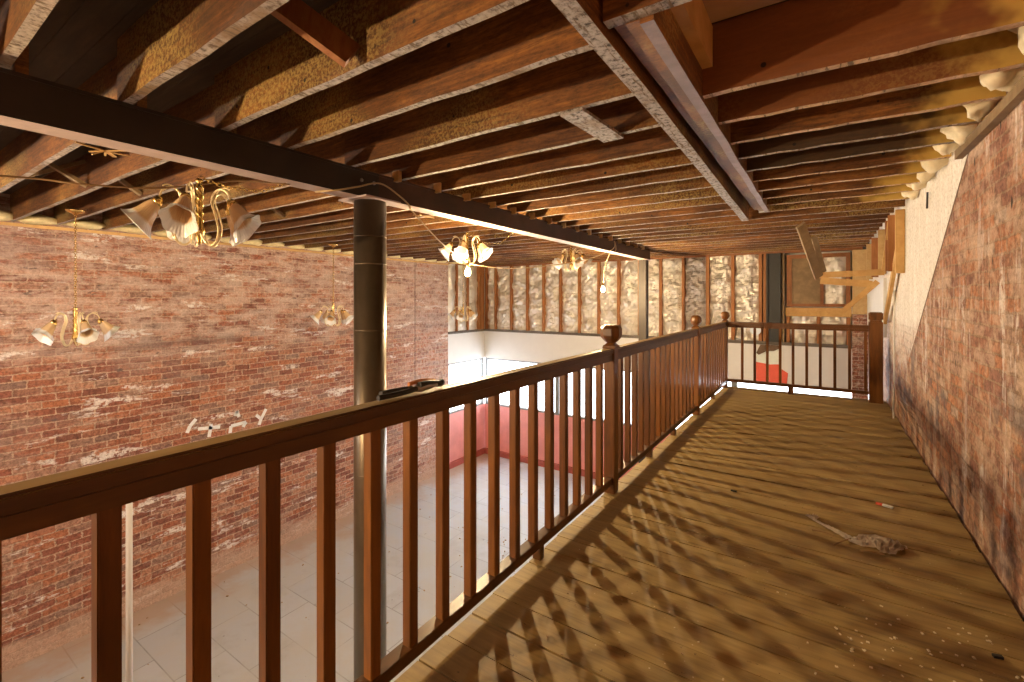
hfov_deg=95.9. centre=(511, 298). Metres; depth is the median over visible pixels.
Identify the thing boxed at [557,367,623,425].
window
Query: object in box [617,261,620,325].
stud
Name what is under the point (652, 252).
joist
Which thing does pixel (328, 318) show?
chandelier
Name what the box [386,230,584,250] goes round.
joist
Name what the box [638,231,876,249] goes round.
joist
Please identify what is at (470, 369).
window
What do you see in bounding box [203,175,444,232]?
joist
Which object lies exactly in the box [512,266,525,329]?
foil batt
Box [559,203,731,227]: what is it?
joist
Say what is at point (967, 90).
joist
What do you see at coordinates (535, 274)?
foil batt
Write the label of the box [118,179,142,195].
board
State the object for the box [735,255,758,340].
foil batt
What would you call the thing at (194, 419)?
painted mark
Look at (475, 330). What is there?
trim
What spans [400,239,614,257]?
joist
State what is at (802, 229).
board
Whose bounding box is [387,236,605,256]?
joist
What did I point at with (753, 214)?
joist
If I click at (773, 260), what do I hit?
upright
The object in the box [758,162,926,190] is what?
joist
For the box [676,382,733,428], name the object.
window
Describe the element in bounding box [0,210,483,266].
foam
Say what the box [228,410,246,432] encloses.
painted mark
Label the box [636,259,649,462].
square column
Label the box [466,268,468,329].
stud
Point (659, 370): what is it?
guard railing
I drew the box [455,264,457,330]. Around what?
stud
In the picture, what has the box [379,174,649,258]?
steel beam
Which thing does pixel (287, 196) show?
joist
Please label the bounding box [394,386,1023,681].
floor
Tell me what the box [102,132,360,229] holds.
joist
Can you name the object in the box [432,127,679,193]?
joist
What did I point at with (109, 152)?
scrap
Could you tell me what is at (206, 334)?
wall
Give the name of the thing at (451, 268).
foil batt
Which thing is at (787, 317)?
stud
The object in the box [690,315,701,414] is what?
newel post
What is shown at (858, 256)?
panel
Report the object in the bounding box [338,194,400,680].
round column
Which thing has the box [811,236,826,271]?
board
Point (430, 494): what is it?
rubble
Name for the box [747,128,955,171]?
joist
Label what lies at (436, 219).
joist
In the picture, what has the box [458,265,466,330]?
foil batt
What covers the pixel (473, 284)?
foil batt
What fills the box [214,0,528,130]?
joist
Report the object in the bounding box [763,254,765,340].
stud
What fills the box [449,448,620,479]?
baseboard
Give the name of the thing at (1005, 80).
lump
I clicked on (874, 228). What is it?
joist
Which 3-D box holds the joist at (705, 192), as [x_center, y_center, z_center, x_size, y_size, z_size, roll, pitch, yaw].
[1.120,-1.165,5.120,2.255,0.370,0.100,0,0,34]
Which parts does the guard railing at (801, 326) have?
sub rail, handrail, rail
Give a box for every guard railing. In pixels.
[0,349,612,681]
[618,329,697,478]
[700,322,726,406]
[727,322,868,393]
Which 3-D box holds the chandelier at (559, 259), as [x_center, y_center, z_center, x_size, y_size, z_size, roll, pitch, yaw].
[1.095,-0.770,8.520,0.756,0.488,0.737,0,0,17]
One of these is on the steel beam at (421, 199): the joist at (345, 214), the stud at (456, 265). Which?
the joist at (345, 214)
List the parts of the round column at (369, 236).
cap plate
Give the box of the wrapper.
[876,502,892,508]
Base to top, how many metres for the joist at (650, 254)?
0.344 m
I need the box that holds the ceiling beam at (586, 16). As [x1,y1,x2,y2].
[551,0,748,220]
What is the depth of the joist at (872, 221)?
6.94 m
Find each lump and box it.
[901,191,918,199]
[906,182,926,189]
[917,172,936,183]
[920,158,948,172]
[932,143,959,154]
[940,123,977,145]
[962,99,998,121]
[979,66,1023,91]
[1008,26,1023,54]
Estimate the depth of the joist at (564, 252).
10.68 m
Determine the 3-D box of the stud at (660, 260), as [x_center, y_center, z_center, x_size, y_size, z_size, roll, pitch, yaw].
[3.676,-0.045,11.379,0.068,1.930,0.145,0,0,34]
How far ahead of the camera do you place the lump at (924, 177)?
3.77 m
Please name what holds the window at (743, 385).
in the wall at (785, 255)
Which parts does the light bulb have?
glass globe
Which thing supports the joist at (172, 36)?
on the steel beam at (27, 102)
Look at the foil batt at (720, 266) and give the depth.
10.57 m
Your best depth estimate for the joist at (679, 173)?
4.30 m
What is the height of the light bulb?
0.159 m
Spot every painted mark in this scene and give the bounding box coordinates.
[185,418,196,432]
[198,424,219,436]
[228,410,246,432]
[255,409,266,424]
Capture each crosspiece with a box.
[820,269,884,277]
[820,278,872,286]
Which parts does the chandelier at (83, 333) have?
lamp shade, arm, arm, stem, chain, arm, lamp shade, arm, lamp shade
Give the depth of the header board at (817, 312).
9.48 m
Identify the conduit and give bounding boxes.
[892,289,894,418]
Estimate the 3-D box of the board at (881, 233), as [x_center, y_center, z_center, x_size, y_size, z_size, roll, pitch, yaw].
[5.334,-0.680,6.657,0.090,0.640,0.050,0,0,34]
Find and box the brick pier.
[852,314,867,399]
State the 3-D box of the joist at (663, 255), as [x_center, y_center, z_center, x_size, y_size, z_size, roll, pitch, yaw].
[1.418,-1.179,12.595,5.720,0.342,0.049,0,0,34]
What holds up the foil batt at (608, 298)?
on the trim at (475, 330)
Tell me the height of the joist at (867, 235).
0.344 m
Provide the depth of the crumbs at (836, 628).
1.93 m
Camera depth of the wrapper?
3.23 m
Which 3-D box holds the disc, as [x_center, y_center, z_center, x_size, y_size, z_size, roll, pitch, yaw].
[5.335,0.680,10.123,0.220,0.220,0.012,0,0,34]
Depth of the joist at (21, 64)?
2.08 m
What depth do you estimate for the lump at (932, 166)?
3.45 m
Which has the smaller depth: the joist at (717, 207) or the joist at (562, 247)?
the joist at (717, 207)
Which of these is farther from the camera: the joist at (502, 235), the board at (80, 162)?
the joist at (502, 235)
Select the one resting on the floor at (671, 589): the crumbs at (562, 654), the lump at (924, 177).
the crumbs at (562, 654)
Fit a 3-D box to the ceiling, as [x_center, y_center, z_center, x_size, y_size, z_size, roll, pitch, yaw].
[-0.854,-1.390,5.845,10.169,0.080,15.155,0,0,34]
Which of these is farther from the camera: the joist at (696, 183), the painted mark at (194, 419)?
the painted mark at (194, 419)
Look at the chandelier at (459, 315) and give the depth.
11.41 m
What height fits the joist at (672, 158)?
0.370 m
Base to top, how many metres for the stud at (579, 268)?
1.930 m
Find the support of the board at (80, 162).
attached to the joist at (30, 152)
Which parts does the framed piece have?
film pane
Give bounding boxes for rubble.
[81,494,554,678]
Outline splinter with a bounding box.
[833,538,850,544]
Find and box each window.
[448,358,483,414]
[485,358,556,414]
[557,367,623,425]
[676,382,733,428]
[734,382,851,397]
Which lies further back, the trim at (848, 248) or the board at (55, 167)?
the trim at (848, 248)
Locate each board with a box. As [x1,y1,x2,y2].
[0,222,448,264]
[29,160,86,176]
[47,163,86,187]
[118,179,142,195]
[270,0,359,67]
[271,208,284,217]
[560,107,623,142]
[670,0,712,68]
[786,307,851,316]
[796,221,822,279]
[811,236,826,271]
[841,280,879,312]
[866,244,872,278]
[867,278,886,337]
[871,238,877,276]
[878,229,885,273]
[881,222,887,270]
[883,251,895,323]
[885,221,887,270]
[888,215,894,270]
[895,209,904,272]
[955,76,1023,159]
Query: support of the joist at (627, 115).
on the steel beam at (421, 199)
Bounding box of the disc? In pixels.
[750,328,760,334]
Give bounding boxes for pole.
[126,502,132,681]
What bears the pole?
on the floor at (159, 641)
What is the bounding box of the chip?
[992,653,1003,659]
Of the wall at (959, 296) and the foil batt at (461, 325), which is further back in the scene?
the foil batt at (461, 325)
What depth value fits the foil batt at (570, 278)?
12.72 m
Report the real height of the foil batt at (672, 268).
1.900 m
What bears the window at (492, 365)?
in the wall at (785, 255)
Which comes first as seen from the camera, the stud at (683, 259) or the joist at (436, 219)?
the joist at (436, 219)
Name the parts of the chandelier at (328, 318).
lamp shade, lamp shade, lamp shade, chain, lamp shade, lamp shade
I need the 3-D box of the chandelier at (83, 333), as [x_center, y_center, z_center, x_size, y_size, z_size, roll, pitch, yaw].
[-4.956,-0.244,5.266,0.746,1.552,0.749,0,0,34]
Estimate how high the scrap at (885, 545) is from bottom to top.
0.044 m
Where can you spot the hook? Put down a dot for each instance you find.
(927, 193)
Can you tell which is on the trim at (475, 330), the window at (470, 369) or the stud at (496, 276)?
the stud at (496, 276)
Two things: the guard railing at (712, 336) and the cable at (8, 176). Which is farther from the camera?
the guard railing at (712, 336)
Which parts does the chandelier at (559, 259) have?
lamp shade, stem, lamp shade, lamp shade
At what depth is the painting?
10.01 m
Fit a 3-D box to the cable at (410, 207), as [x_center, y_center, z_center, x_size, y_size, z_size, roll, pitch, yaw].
[-0.868,-0.675,4.316,0.261,0.523,2.159,0,0,26]
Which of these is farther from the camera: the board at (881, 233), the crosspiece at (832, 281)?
the crosspiece at (832, 281)
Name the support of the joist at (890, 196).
attached to the ceiling
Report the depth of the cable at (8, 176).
2.75 m
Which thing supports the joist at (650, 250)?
attached to the ceiling
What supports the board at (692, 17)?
attached to the ceiling beam at (657, 40)
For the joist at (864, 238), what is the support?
attached to the ceiling
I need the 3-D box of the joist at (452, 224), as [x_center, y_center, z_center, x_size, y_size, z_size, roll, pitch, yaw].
[-2.092,-1.178,7.363,5.720,0.344,0.051,0,0,34]
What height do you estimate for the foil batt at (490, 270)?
1.900 m
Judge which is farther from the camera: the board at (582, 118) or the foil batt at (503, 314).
the foil batt at (503, 314)
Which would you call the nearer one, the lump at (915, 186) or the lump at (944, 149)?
the lump at (944, 149)
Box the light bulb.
[465,262,469,275]
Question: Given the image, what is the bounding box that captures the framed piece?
[787,252,849,306]
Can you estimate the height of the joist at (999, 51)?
0.344 m
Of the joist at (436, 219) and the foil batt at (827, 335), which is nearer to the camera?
the joist at (436, 219)
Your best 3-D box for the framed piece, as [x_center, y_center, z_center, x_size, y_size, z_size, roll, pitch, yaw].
[6.295,-0.385,9.517,1.090,1.090,0.060,0,0,34]
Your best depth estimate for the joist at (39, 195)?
4.15 m
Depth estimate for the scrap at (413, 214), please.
4.44 m
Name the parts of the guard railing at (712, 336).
rail, sub rail, handrail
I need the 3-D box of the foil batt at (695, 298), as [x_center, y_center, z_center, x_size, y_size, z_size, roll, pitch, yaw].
[4.341,-0.030,10.918,0.471,1.900,0.191,0,0,34]
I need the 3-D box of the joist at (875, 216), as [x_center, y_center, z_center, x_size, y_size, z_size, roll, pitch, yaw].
[3.146,-1.165,6.798,3.750,0.370,0.102,0,0,34]
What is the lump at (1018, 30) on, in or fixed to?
attached to the wall at (959, 296)
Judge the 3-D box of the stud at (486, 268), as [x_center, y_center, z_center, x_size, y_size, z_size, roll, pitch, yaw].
[-0.769,-0.045,14.361,0.068,1.930,0.145,0,0,34]
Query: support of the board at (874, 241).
attached to the wall at (959, 296)
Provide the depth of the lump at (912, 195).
4.43 m
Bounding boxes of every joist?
[0,0,58,68]
[0,57,146,192]
[9,44,28,74]
[10,85,236,220]
[54,108,298,224]
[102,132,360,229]
[117,0,288,103]
[151,158,407,232]
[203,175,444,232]
[209,188,471,239]
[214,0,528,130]
[247,197,496,240]
[258,205,517,243]
[280,0,592,149]
[283,211,526,245]
[303,217,543,247]
[322,222,558,250]
[341,226,579,251]
[345,49,634,166]
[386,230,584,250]
[386,233,595,253]
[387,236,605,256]
[392,96,660,182]
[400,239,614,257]
[413,242,622,258]
[425,244,630,259]
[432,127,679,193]
[437,250,599,260]
[447,251,604,261]
[457,250,651,262]
[461,149,692,200]
[473,252,656,263]
[477,254,662,264]
[484,255,666,265]
[486,164,703,207]
[508,177,711,213]
[527,187,719,219]
[544,196,725,223]
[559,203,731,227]
[572,210,736,231]
[585,199,904,234]
[596,208,893,237]
[603,0,691,28]
[606,213,889,240]
[615,218,885,242]
[623,223,882,245]
[631,227,878,247]
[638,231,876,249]
[645,234,873,249]
[651,237,871,251]
[657,240,869,253]
[662,242,867,254]
[667,245,865,256]
[703,0,1023,98]
[718,30,1023,124]
[731,75,1005,144]
[739,105,983,158]
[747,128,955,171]
[753,146,950,181]
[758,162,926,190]
[763,173,920,198]
[767,184,920,205]
[770,192,909,211]
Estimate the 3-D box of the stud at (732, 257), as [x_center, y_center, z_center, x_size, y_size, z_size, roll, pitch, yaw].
[5.019,-0.045,10.478,0.068,1.930,0.145,0,0,34]
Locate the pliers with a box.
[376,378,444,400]
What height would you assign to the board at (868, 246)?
0.640 m
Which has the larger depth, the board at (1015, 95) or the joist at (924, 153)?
the joist at (924, 153)
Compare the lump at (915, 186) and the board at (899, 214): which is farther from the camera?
the board at (899, 214)
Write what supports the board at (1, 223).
attached to the wall at (206, 334)
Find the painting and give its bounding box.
[756,345,787,382]
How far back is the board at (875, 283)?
6.70 m
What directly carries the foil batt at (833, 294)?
in the framed piece
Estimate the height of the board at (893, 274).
0.982 m
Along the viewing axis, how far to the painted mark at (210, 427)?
7.90 m
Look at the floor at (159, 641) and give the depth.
7.23 m
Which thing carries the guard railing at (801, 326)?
on the floor at (671, 589)
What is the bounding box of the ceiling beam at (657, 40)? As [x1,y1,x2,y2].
[614,8,769,212]
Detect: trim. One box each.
[448,247,862,267]
[448,329,851,348]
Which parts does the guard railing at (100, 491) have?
sub rail, handrail, rail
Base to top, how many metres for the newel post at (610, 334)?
1.254 m
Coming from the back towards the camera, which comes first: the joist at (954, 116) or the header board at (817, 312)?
the header board at (817, 312)
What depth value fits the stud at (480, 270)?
14.12 m
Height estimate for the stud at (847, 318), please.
0.550 m
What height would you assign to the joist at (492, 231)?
0.344 m
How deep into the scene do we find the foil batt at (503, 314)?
13.95 m
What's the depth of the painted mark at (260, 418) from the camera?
8.62 m
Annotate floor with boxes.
[2,454,604,681]
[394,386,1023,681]
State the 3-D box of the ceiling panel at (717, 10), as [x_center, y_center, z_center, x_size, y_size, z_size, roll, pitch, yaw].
[0.032,-1.359,-0.503,1.524,0.042,5.600,0,0,34]
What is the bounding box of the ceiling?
[0,0,788,193]
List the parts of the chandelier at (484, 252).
lamp shade, lamp shade, arm, lamp shade, stem, arm, lamp shade, lamp shade, chain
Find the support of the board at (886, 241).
attached to the wall at (959, 296)
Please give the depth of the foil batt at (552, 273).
13.03 m
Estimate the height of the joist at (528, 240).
0.344 m
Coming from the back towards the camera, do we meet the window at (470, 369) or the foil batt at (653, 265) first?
the window at (470, 369)
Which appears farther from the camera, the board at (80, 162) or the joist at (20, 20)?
the board at (80, 162)
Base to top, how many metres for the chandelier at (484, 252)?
0.534 m
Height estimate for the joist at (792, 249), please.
0.344 m
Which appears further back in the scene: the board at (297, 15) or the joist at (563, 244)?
the joist at (563, 244)
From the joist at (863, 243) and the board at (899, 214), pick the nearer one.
the board at (899, 214)
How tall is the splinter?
0.014 m
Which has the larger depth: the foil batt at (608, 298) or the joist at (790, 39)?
the foil batt at (608, 298)
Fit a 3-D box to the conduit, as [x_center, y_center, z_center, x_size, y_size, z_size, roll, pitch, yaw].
[4.680,0.664,5.664,0.024,1.569,0.238,0,0,41]
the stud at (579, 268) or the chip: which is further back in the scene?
the stud at (579, 268)
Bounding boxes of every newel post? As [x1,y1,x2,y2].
[600,325,621,493]
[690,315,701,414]
[720,312,729,387]
[868,312,882,403]
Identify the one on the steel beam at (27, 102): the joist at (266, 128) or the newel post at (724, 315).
the joist at (266, 128)
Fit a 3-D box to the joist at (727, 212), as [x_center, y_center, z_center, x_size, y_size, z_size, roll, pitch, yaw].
[1.816,-1.165,6.179,2.230,0.370,0.080,0,0,34]
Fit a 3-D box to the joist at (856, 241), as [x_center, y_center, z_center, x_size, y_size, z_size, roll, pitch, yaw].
[4.791,-1.178,9.249,3.750,0.344,0.050,0,0,34]
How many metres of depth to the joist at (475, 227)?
7.42 m
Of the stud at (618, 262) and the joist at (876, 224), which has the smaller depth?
the joist at (876, 224)
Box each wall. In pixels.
[0,193,447,672]
[449,403,669,477]
[484,247,866,343]
[869,92,1023,620]
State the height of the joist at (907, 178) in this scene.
0.343 m
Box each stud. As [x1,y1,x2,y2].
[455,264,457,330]
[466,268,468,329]
[477,266,483,328]
[485,267,488,328]
[494,268,498,328]
[510,266,513,329]
[526,265,529,330]
[542,265,545,330]
[559,268,562,331]
[578,267,581,332]
[597,262,600,333]
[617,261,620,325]
[659,259,662,335]
[682,258,685,330]
[706,257,709,324]
[731,256,734,339]
[759,254,762,340]
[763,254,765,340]
[782,253,783,341]
[786,316,789,341]
[817,317,819,343]
[846,317,849,344]
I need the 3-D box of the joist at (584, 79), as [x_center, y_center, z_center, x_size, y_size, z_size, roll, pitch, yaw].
[-0.328,-1.179,2.916,2.307,0.342,0.048,0,0,35]
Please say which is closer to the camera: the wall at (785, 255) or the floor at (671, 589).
the floor at (671, 589)
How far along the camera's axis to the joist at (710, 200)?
5.39 m
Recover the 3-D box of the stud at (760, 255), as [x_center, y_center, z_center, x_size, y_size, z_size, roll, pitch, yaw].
[5.476,-0.045,10.172,0.068,1.930,0.145,0,0,34]
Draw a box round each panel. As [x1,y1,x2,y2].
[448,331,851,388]
[702,0,784,22]
[852,249,868,313]
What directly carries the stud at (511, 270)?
on the trim at (475, 330)
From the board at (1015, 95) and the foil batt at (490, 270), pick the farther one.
the foil batt at (490, 270)
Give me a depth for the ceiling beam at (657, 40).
2.19 m
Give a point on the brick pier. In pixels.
(857, 319)
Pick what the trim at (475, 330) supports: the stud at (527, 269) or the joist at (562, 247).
the stud at (527, 269)
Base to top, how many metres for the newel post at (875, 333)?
1.265 m
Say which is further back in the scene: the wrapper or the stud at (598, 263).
the stud at (598, 263)
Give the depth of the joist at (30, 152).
3.44 m
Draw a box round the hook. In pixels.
[926,192,928,208]
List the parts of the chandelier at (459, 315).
lamp shade, lamp shade, chain, lamp shade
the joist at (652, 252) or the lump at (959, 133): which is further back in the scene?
the joist at (652, 252)
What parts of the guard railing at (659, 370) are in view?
rail, sub rail, handrail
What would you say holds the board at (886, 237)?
attached to the board at (886, 241)
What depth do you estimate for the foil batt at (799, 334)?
9.70 m
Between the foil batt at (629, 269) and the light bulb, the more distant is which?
the foil batt at (629, 269)
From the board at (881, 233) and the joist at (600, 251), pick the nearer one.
the board at (881, 233)
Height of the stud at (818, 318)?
0.550 m
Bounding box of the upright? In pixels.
[766,253,780,341]
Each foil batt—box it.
[448,264,455,331]
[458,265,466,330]
[469,266,477,329]
[488,267,493,328]
[497,266,509,329]
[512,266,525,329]
[528,265,541,330]
[545,264,558,331]
[562,264,577,332]
[581,262,596,333]
[600,261,616,325]
[620,260,637,334]
[648,259,658,335]
[662,258,681,334]
[685,257,705,329]
[709,256,730,338]
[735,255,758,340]
[790,316,815,342]
[820,317,845,344]
[824,257,845,303]
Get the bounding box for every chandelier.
[31,208,120,346]
[120,176,284,247]
[311,243,353,325]
[439,231,512,263]
[448,264,477,321]
[552,245,592,270]
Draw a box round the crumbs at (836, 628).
[697,571,1023,681]
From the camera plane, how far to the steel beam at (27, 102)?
2.50 m
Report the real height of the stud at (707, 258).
1.930 m
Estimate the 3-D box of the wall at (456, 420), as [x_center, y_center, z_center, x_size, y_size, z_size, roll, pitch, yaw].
[2.601,4.020,11.110,9.599,1.520,1.850,0,0,34]
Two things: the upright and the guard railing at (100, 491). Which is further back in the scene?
the upright
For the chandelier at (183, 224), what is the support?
hanging from the steel beam at (27, 102)
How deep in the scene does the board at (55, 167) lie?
4.13 m
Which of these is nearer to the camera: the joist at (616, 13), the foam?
the joist at (616, 13)
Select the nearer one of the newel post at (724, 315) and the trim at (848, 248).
the newel post at (724, 315)
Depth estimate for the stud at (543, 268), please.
13.16 m
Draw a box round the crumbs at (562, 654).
[546,412,1005,673]
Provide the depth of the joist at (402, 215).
6.73 m
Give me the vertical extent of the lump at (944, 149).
0.262 m
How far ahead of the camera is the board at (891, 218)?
5.50 m
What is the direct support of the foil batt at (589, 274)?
on the trim at (475, 330)
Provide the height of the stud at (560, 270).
1.930 m
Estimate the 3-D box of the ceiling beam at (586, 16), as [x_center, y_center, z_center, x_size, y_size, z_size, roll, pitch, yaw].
[0.917,-1.165,2.666,0.084,0.370,7.453,0,0,33]
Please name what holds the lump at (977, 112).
attached to the wall at (959, 296)
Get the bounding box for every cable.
[0,175,289,188]
[315,182,467,262]
[469,241,615,281]
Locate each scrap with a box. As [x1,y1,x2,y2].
[75,141,129,156]
[413,214,433,217]
[806,514,907,553]
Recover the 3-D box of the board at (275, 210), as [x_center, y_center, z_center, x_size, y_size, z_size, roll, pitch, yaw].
[-2.994,-1.160,5.643,0.060,0.266,0.445,0,0,34]
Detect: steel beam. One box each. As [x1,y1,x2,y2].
[0,67,378,197]
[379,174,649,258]
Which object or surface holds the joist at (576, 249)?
attached to the ceiling
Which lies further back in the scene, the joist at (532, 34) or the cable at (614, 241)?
the cable at (614, 241)
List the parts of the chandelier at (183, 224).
lamp shade, arm, lamp shade, lamp shade, arm, arm, stem, arm, arm, lamp shade, chain, lamp shade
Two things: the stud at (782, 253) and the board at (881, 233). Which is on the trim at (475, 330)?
the stud at (782, 253)
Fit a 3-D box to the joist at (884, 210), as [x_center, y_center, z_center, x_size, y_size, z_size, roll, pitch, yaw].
[2.916,-1.165,6.455,3.750,0.370,0.084,0,0,34]

